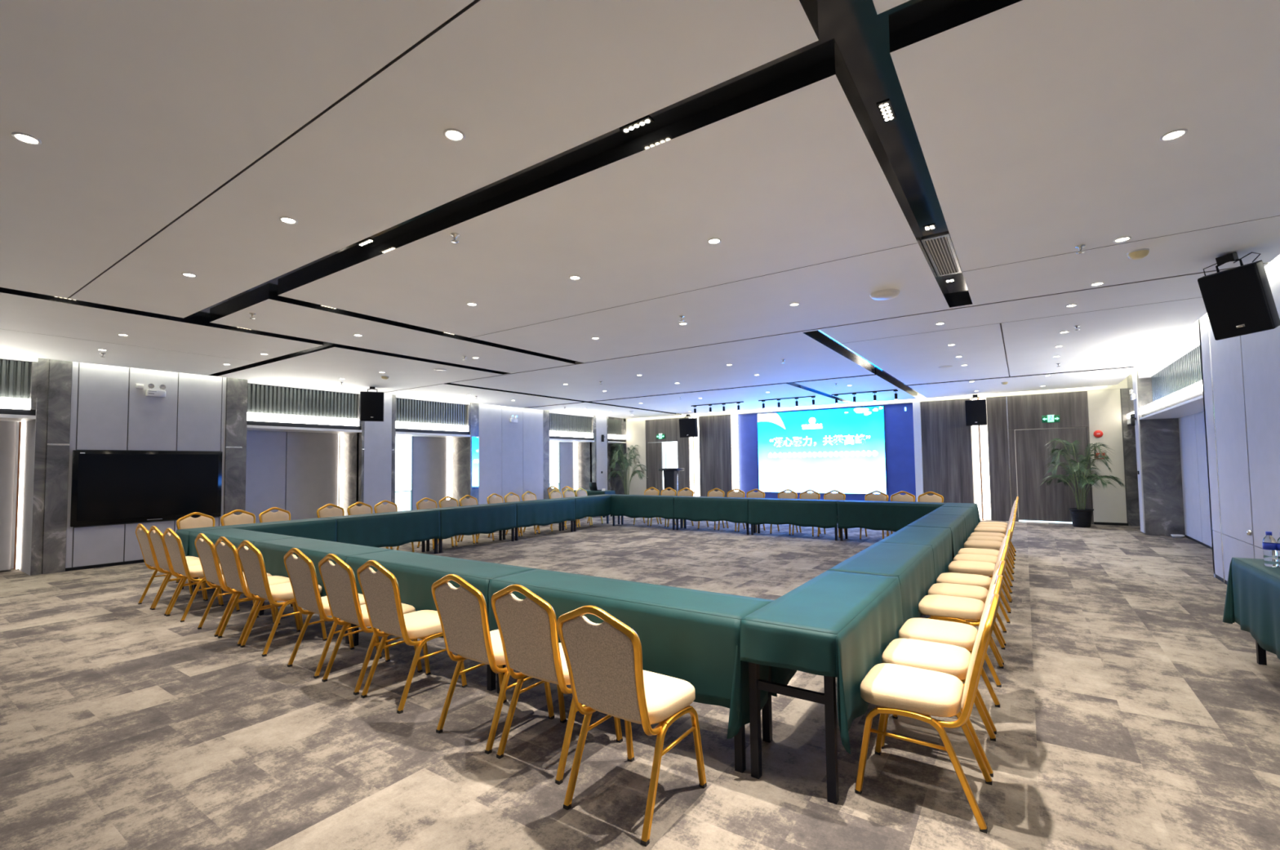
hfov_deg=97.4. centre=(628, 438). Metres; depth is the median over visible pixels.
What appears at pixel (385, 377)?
smoke detector
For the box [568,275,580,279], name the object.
recessed light
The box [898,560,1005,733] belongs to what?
banquet chair
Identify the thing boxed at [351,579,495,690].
folding table
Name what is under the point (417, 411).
air vent
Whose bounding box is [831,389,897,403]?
track light
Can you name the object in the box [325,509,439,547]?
tablecloth
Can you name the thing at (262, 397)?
air vent
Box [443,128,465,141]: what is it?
recessed light
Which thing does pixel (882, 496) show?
banquet chair
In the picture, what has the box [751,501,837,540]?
folding table
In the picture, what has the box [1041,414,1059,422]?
exit sign
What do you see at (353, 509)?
banquet chair
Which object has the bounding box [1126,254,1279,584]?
wall
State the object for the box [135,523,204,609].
banquet chair
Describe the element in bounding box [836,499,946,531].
tablecloth
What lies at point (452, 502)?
banquet chair
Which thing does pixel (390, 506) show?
banquet chair
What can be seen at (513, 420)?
emergency light
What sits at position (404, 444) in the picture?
window
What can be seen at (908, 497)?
banquet chair
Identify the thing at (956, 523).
tablecloth
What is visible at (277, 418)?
light
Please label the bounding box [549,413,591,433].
air vent
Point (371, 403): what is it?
loudspeaker
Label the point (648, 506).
tablecloth
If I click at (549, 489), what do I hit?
banquet chair
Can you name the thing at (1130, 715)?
floor
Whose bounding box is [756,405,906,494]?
led screen
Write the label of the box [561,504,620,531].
folding table
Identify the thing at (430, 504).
banquet chair
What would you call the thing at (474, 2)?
trim
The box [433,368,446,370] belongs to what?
ceiling speaker
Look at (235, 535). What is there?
tablecloth
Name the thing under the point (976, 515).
tablecloth
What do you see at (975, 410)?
loudspeaker
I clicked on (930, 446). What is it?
wall
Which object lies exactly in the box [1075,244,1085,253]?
sprinkler head
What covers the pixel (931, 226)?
recessed light
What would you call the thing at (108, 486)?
television
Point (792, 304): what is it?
recessed light
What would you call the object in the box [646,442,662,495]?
door
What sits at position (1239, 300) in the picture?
loudspeaker
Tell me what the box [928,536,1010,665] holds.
banquet chair
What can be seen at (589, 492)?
tablecloth
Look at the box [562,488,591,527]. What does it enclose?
banquet chair
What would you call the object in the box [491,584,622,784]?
banquet chair
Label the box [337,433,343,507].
light
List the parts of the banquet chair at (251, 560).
leg, frame, leg, seat, seat rail, leg, leg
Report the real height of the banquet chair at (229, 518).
0.923 m
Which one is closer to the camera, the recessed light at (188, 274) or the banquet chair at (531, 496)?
the recessed light at (188, 274)
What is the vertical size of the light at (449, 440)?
2.250 m
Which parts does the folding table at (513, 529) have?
leg, leg, leg, leg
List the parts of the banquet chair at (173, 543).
leg, frame, leg, seat, leg, leg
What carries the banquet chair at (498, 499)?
on the floor
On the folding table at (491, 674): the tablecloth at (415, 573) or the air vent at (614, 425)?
the tablecloth at (415, 573)
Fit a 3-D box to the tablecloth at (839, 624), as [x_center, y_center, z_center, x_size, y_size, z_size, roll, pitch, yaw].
[1.141,1.174,3.174,0.575,0.565,1.538,-3,-3,35]
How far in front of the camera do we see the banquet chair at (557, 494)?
13.61 m
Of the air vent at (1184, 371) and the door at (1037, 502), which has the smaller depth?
the air vent at (1184, 371)
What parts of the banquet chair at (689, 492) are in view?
backrest, frame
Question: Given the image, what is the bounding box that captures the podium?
[658,467,684,495]
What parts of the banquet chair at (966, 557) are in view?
seat, leg, leg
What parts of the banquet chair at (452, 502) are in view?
frame, backrest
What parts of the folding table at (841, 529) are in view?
leg, leg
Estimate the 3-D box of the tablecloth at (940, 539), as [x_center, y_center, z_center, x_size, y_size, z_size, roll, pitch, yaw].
[2.971,1.254,5.776,0.531,0.526,1.576,-3,-3,35]
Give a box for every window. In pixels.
[395,435,413,511]
[549,441,559,491]
[662,441,677,488]
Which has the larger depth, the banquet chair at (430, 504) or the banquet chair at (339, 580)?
the banquet chair at (430, 504)
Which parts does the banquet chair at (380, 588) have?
leg, frame, seat, leg, leg, seat rail, leg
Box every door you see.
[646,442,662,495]
[1014,427,1090,523]
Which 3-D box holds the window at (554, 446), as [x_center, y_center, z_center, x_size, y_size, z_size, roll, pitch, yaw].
[-2.593,1.252,18.286,0.080,2.285,1.020,-3,-3,35]
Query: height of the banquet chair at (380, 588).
0.923 m
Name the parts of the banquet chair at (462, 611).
leg, backrest, frame, seat, leg, leg, leg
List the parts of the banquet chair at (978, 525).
seat, leg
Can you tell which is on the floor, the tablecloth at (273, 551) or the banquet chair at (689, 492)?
the banquet chair at (689, 492)
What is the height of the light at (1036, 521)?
0.030 m
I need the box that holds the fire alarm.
[1093,430,1102,437]
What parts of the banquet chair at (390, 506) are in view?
frame, backrest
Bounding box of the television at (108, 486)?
[70,449,222,526]
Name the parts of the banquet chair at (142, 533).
leg, frame, leg, seat, leg, leg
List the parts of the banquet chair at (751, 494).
backrest, frame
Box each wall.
[0,354,626,575]
[623,377,1140,526]
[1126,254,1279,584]
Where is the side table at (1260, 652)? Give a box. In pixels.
[1255,640,1266,665]
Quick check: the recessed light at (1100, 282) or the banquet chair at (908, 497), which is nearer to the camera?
the recessed light at (1100, 282)
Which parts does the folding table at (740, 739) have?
leg, leg, leg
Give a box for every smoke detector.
[381,375,389,379]
[1126,248,1149,259]
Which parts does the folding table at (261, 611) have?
leg, leg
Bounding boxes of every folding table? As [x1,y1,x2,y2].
[192,577,293,613]
[257,600,351,644]
[336,519,437,553]
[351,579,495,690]
[426,528,514,552]
[497,619,772,773]
[502,505,573,540]
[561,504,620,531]
[612,497,682,529]
[675,499,755,534]
[748,569,891,804]
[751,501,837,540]
[840,528,848,541]
[910,525,954,560]
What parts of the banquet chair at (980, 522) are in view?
seat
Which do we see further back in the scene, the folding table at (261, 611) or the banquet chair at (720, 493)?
the banquet chair at (720, 493)
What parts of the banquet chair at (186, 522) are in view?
frame, backrest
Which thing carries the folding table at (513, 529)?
on the floor
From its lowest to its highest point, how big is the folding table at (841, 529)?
0.739 m
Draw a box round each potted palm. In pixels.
[608,443,647,494]
[1040,438,1124,527]
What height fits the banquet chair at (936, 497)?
0.923 m
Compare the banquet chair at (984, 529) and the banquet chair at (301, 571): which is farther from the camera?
the banquet chair at (984, 529)
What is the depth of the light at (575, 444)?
19.35 m
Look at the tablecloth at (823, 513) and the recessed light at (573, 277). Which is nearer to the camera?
the recessed light at (573, 277)
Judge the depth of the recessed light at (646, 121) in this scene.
2.88 m
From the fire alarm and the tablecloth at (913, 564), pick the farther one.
the fire alarm
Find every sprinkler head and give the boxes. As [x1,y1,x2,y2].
[248,312,256,319]
[450,232,459,243]
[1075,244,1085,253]
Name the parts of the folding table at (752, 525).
leg, leg, leg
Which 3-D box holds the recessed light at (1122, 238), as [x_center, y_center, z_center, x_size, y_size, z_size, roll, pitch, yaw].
[3.736,-1.513,4.256,0.104,0.026,0.104,-3,-3,35]
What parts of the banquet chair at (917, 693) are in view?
leg, leg, seat rail, seat, leg, frame, leg, backrest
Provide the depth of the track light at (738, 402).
15.53 m
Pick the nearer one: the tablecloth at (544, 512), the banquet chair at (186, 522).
the banquet chair at (186, 522)
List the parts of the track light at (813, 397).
rail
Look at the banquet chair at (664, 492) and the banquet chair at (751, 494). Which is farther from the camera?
the banquet chair at (664, 492)
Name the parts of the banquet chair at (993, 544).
seat, leg, leg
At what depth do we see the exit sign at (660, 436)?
19.71 m
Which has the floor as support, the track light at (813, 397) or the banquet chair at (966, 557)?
the banquet chair at (966, 557)
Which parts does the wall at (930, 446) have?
wall panel, wood panel, wood panel, wood panel, wood panel, column panel, wood panel, wood panel, steel trim, wood panel, wood panel, wood panel, wall panel, skirting, steel trim, wall panel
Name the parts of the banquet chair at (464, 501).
frame, backrest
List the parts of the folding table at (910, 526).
leg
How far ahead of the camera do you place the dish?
10.62 m
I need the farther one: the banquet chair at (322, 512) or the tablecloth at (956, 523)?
the banquet chair at (322, 512)
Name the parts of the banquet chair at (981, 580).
seat, leg, leg, backrest, frame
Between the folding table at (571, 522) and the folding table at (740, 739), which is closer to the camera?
the folding table at (740, 739)
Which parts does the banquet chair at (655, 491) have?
backrest, frame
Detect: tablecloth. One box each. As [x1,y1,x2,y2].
[175,517,337,555]
[188,528,297,571]
[253,537,393,596]
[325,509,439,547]
[345,549,536,637]
[425,502,516,539]
[488,568,777,711]
[504,497,575,528]
[563,493,619,519]
[573,489,615,496]
[610,494,683,519]
[673,495,752,523]
[726,569,903,754]
[748,497,843,528]
[828,542,934,623]
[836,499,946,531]
[878,525,952,583]
[906,514,966,556]
[927,506,975,540]
[942,502,980,527]
[1222,557,1279,659]
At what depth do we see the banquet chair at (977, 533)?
7.77 m
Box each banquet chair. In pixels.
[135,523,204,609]
[148,525,220,615]
[163,528,239,622]
[175,511,215,582]
[194,533,275,636]
[214,536,300,645]
[220,509,255,525]
[237,540,327,656]
[258,506,290,522]
[284,547,382,678]
[316,503,344,517]
[318,553,422,695]
[346,502,388,548]
[356,560,466,713]
[373,500,414,551]
[416,497,453,550]
[431,573,554,754]
[439,496,475,546]
[459,494,494,542]
[486,493,519,537]
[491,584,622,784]
[504,492,536,536]
[521,490,552,533]
[547,485,559,496]
[548,488,577,529]
[556,604,706,846]
[561,485,586,517]
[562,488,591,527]
[575,487,603,525]
[633,487,659,525]
[649,487,676,526]
[666,487,693,528]
[697,488,724,529]
[717,488,745,531]
[737,488,765,532]
[769,488,798,534]
[791,489,821,536]
[817,489,845,537]
[854,593,999,833]
[859,490,888,539]
[881,574,1003,777]
[886,490,915,536]
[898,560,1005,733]
[917,491,943,502]
[918,543,1008,687]
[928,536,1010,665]
[936,528,1011,645]
[948,520,1015,622]
[953,516,1015,611]
[957,512,1016,600]
[964,507,1017,586]
[967,505,1017,578]
[969,502,1017,571]
[973,499,1017,564]
[976,497,1018,555]
[977,496,1018,552]
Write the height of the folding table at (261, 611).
0.739 m
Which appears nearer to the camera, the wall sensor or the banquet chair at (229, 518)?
the banquet chair at (229, 518)
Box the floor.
[0,514,1279,849]
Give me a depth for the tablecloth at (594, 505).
13.33 m
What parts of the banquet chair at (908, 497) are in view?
backrest, frame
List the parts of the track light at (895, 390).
rail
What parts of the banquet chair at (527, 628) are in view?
leg, backrest, frame, seat, leg, leg, leg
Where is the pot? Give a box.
[1068,507,1093,527]
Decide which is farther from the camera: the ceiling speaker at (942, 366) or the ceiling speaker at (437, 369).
the ceiling speaker at (942, 366)
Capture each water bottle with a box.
[1262,531,1277,566]
[1276,537,1279,567]
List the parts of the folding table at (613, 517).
leg, leg, leg, leg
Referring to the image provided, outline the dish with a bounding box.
[1170,533,1184,537]
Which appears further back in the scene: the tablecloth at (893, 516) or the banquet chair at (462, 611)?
the tablecloth at (893, 516)
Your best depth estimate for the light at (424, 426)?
13.86 m
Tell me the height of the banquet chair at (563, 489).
0.923 m
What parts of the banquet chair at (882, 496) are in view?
backrest, frame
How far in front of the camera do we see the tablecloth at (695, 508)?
12.30 m
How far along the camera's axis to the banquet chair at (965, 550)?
6.30 m
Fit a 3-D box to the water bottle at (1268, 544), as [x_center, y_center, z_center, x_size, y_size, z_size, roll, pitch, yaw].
[4.440,0.767,3.894,0.067,0.238,0.067,-3,-3,35]
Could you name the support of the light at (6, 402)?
on the wall at (299, 450)
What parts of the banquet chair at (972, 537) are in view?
seat, leg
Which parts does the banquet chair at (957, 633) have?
seat, leg, leg, backrest, frame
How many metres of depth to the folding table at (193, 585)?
6.85 m
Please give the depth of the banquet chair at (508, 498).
12.46 m
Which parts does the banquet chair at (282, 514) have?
backrest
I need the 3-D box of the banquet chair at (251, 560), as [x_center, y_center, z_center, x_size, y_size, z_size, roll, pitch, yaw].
[-2.997,1.312,4.852,0.445,0.923,0.580,-3,-3,35]
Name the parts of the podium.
post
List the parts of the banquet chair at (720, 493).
backrest, frame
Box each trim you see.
[0,0,1133,414]
[4,0,1278,392]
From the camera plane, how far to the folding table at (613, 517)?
13.18 m
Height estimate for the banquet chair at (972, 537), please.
0.923 m
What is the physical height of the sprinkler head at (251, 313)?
0.053 m
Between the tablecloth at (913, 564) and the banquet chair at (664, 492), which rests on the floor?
the banquet chair at (664, 492)
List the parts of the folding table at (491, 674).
leg, leg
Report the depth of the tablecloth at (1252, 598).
3.82 m
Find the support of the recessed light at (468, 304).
in the ceiling
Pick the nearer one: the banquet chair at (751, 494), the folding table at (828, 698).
the folding table at (828, 698)
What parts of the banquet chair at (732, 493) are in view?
backrest, frame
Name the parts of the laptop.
lid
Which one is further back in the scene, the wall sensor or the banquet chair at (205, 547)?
the wall sensor
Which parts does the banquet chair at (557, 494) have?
frame, backrest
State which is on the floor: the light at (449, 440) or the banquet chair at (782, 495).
the banquet chair at (782, 495)
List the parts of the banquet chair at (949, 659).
leg, seat, leg, leg, frame, backrest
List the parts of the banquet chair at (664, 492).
backrest, frame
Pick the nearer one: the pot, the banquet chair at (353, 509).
the banquet chair at (353, 509)
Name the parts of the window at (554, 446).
pane, frame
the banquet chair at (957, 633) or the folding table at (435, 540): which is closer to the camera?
the banquet chair at (957, 633)
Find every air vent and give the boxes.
[0,359,31,399]
[247,382,357,418]
[395,397,466,425]
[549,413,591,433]
[608,418,621,435]
[920,232,961,276]
[1151,345,1202,401]
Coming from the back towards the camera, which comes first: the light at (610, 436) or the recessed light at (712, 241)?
the light at (610, 436)
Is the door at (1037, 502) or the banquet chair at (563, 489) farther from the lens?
the banquet chair at (563, 489)
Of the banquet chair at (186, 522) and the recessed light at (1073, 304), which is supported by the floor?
the banquet chair at (186, 522)
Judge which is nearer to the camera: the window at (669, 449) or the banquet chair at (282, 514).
the banquet chair at (282, 514)
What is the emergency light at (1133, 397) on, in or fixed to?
attached to the wall at (1206, 409)
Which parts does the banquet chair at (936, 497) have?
backrest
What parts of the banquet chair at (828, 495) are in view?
backrest, frame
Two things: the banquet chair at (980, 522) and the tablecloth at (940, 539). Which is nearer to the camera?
the tablecloth at (940, 539)
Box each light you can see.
[0,396,31,409]
[11,132,41,144]
[15,422,25,568]
[135,383,165,397]
[181,272,196,276]
[247,412,359,426]
[279,216,297,223]
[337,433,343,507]
[356,238,375,246]
[395,421,468,431]
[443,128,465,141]
[446,437,452,499]
[466,302,477,306]
[510,414,517,422]
[549,430,593,437]
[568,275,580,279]
[573,442,577,489]
[608,434,626,439]
[619,115,653,133]
[691,401,743,413]
[706,238,720,244]
[758,395,815,408]
[789,302,799,306]
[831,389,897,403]
[876,99,896,123]
[922,223,936,231]
[944,278,955,282]
[1018,520,1072,523]
[1065,303,1077,306]
[1090,281,1104,285]
[1113,235,1131,242]
[1128,388,1136,399]
[1160,128,1187,141]
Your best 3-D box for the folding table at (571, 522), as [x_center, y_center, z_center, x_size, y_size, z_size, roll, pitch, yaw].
[-1.923,1.732,12.164,0.438,0.739,1.792,-3,-3,35]
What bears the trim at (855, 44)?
attached to the ceiling
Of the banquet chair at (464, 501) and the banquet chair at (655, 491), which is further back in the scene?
the banquet chair at (655, 491)
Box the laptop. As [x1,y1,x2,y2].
[588,482,601,490]
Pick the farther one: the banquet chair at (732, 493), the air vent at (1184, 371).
the banquet chair at (732, 493)
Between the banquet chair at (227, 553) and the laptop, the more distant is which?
the laptop
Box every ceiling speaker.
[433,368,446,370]
[937,365,952,368]
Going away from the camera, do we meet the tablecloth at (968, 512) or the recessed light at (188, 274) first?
the recessed light at (188, 274)
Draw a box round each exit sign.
[656,433,665,439]
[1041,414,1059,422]
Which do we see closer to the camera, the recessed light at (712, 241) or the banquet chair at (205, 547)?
the recessed light at (712, 241)
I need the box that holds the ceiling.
[0,0,1279,418]
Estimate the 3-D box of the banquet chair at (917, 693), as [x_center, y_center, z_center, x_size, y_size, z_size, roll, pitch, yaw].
[1.392,1.155,2.604,0.580,0.923,0.445,-3,-3,35]
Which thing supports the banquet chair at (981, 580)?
on the floor
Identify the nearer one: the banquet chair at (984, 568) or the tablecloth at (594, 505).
the banquet chair at (984, 568)
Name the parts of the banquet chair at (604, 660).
leg, backrest, frame, leg, seat, leg, seat rail, leg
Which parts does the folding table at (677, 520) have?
leg, leg, leg, leg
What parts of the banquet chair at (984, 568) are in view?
seat, leg, frame, leg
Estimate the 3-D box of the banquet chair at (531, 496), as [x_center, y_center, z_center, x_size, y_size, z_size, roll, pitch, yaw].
[-2.090,1.673,12.815,0.580,0.923,0.445,-3,-3,35]
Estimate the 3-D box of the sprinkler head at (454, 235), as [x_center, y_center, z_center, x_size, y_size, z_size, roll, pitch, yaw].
[-1.241,-1.430,4.021,0.064,0.053,0.062,-3,-3,35]
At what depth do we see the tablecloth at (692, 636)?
3.01 m
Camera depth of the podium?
17.98 m
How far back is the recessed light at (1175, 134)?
2.88 m
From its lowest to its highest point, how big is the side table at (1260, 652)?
0.739 m
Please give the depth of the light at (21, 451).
8.63 m
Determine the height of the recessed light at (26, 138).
0.026 m
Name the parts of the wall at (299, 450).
niche panel, niche frame, niche frame, wall panel, wall panel, wall panel, skirting, wall panel, wall panel, wall panel, wall panel, wall panel, niche panel, niche frame, niche panel, niche frame, wall panel, niche panel, niche frame, niche frame, mirror panel, wall panel, wall panel, wall panel, niche panel, niche frame, niche frame, wall panel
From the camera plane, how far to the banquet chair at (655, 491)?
14.31 m
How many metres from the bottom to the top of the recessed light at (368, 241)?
0.009 m
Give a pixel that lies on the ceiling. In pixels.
(1039, 125)
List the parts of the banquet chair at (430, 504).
frame, backrest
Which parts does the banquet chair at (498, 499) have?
frame, backrest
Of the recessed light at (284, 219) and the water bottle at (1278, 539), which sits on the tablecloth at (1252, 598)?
the water bottle at (1278, 539)
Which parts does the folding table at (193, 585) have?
leg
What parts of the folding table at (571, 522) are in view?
leg, leg, leg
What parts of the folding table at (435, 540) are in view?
leg, leg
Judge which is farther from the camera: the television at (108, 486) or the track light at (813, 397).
the track light at (813, 397)
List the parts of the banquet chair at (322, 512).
backrest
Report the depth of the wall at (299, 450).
10.81 m
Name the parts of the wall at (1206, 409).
column panel, recess frame, recess panel, skirting, recess panel, wall panel, wall panel, steel trim, wall panel, skirting, wall panel, wall panel, wall panel, wall panel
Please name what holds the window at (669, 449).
in the wall at (930, 446)
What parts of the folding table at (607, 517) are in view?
leg, leg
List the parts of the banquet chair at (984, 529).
seat, leg, leg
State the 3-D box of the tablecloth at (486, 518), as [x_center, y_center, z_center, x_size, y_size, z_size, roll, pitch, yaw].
[-2.962,1.556,10.692,0.499,0.528,1.799,-3,-3,35]
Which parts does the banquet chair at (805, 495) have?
backrest, frame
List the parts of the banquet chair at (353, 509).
frame, backrest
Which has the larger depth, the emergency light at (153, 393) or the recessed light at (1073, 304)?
the emergency light at (153, 393)
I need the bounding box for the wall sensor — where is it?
[1130,413,1136,426]
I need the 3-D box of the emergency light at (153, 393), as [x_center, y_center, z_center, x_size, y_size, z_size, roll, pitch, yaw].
[-7.953,-0.803,9.370,0.068,0.210,0.390,-3,-3,35]
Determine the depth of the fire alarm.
12.90 m
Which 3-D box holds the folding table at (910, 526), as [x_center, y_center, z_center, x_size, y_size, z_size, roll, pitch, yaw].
[3.327,1.394,6.279,0.438,0.739,1.792,-3,-3,35]
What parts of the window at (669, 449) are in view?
pane, frame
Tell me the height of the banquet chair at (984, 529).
0.923 m
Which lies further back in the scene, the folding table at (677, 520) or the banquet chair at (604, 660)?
the folding table at (677, 520)
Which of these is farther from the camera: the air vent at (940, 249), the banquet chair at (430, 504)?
the banquet chair at (430, 504)
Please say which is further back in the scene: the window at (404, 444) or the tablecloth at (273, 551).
the window at (404, 444)
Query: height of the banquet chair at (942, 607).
0.923 m
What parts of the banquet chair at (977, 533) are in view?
seat, leg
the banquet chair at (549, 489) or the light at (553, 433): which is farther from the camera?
the light at (553, 433)
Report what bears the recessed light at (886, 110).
in the trim at (855, 44)
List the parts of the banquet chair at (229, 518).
backrest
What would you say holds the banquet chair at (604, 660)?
on the floor
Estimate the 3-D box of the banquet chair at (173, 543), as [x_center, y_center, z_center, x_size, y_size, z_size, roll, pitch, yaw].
[-4.491,1.379,5.900,0.445,0.923,0.579,-3,-3,35]
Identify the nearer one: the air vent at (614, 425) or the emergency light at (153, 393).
the emergency light at (153, 393)
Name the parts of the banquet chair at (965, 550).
seat, leg, leg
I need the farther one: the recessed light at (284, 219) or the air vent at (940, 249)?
the air vent at (940, 249)
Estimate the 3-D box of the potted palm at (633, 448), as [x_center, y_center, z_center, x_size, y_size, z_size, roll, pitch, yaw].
[0.008,1.286,19.315,1.497,2.250,1.531,-3,-3,35]
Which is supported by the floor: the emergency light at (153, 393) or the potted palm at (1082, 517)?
the potted palm at (1082, 517)
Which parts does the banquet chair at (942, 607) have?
seat rail, seat, leg, frame, leg, backrest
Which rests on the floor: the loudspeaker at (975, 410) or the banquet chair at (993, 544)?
the banquet chair at (993, 544)
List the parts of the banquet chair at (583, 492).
backrest, frame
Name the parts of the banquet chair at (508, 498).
backrest, frame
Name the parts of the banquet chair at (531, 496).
frame, backrest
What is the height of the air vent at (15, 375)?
0.550 m
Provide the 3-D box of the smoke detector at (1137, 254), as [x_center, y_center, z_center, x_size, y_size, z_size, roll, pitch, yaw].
[4.089,-1.470,4.513,0.136,0.055,0.136,-3,-3,35]
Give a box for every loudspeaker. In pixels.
[360,386,383,421]
[679,413,697,437]
[964,394,986,426]
[1197,251,1279,340]
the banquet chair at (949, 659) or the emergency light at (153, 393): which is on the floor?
the banquet chair at (949, 659)
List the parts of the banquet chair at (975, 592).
seat, leg, leg, backrest, frame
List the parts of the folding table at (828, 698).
leg, leg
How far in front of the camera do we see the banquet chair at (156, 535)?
6.02 m
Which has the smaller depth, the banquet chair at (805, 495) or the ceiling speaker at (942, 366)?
the ceiling speaker at (942, 366)
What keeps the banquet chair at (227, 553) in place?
on the floor
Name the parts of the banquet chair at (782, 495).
backrest, frame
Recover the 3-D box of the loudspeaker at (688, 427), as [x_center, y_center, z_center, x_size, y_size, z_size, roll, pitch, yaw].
[2.022,-0.408,18.721,0.600,0.771,0.383,-2,-3,30]
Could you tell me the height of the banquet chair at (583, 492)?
0.923 m
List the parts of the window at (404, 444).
pane, pane, frame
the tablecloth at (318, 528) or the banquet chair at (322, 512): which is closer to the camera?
the tablecloth at (318, 528)
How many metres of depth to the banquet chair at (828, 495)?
11.73 m
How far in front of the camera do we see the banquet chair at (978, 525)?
8.78 m
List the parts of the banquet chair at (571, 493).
frame, backrest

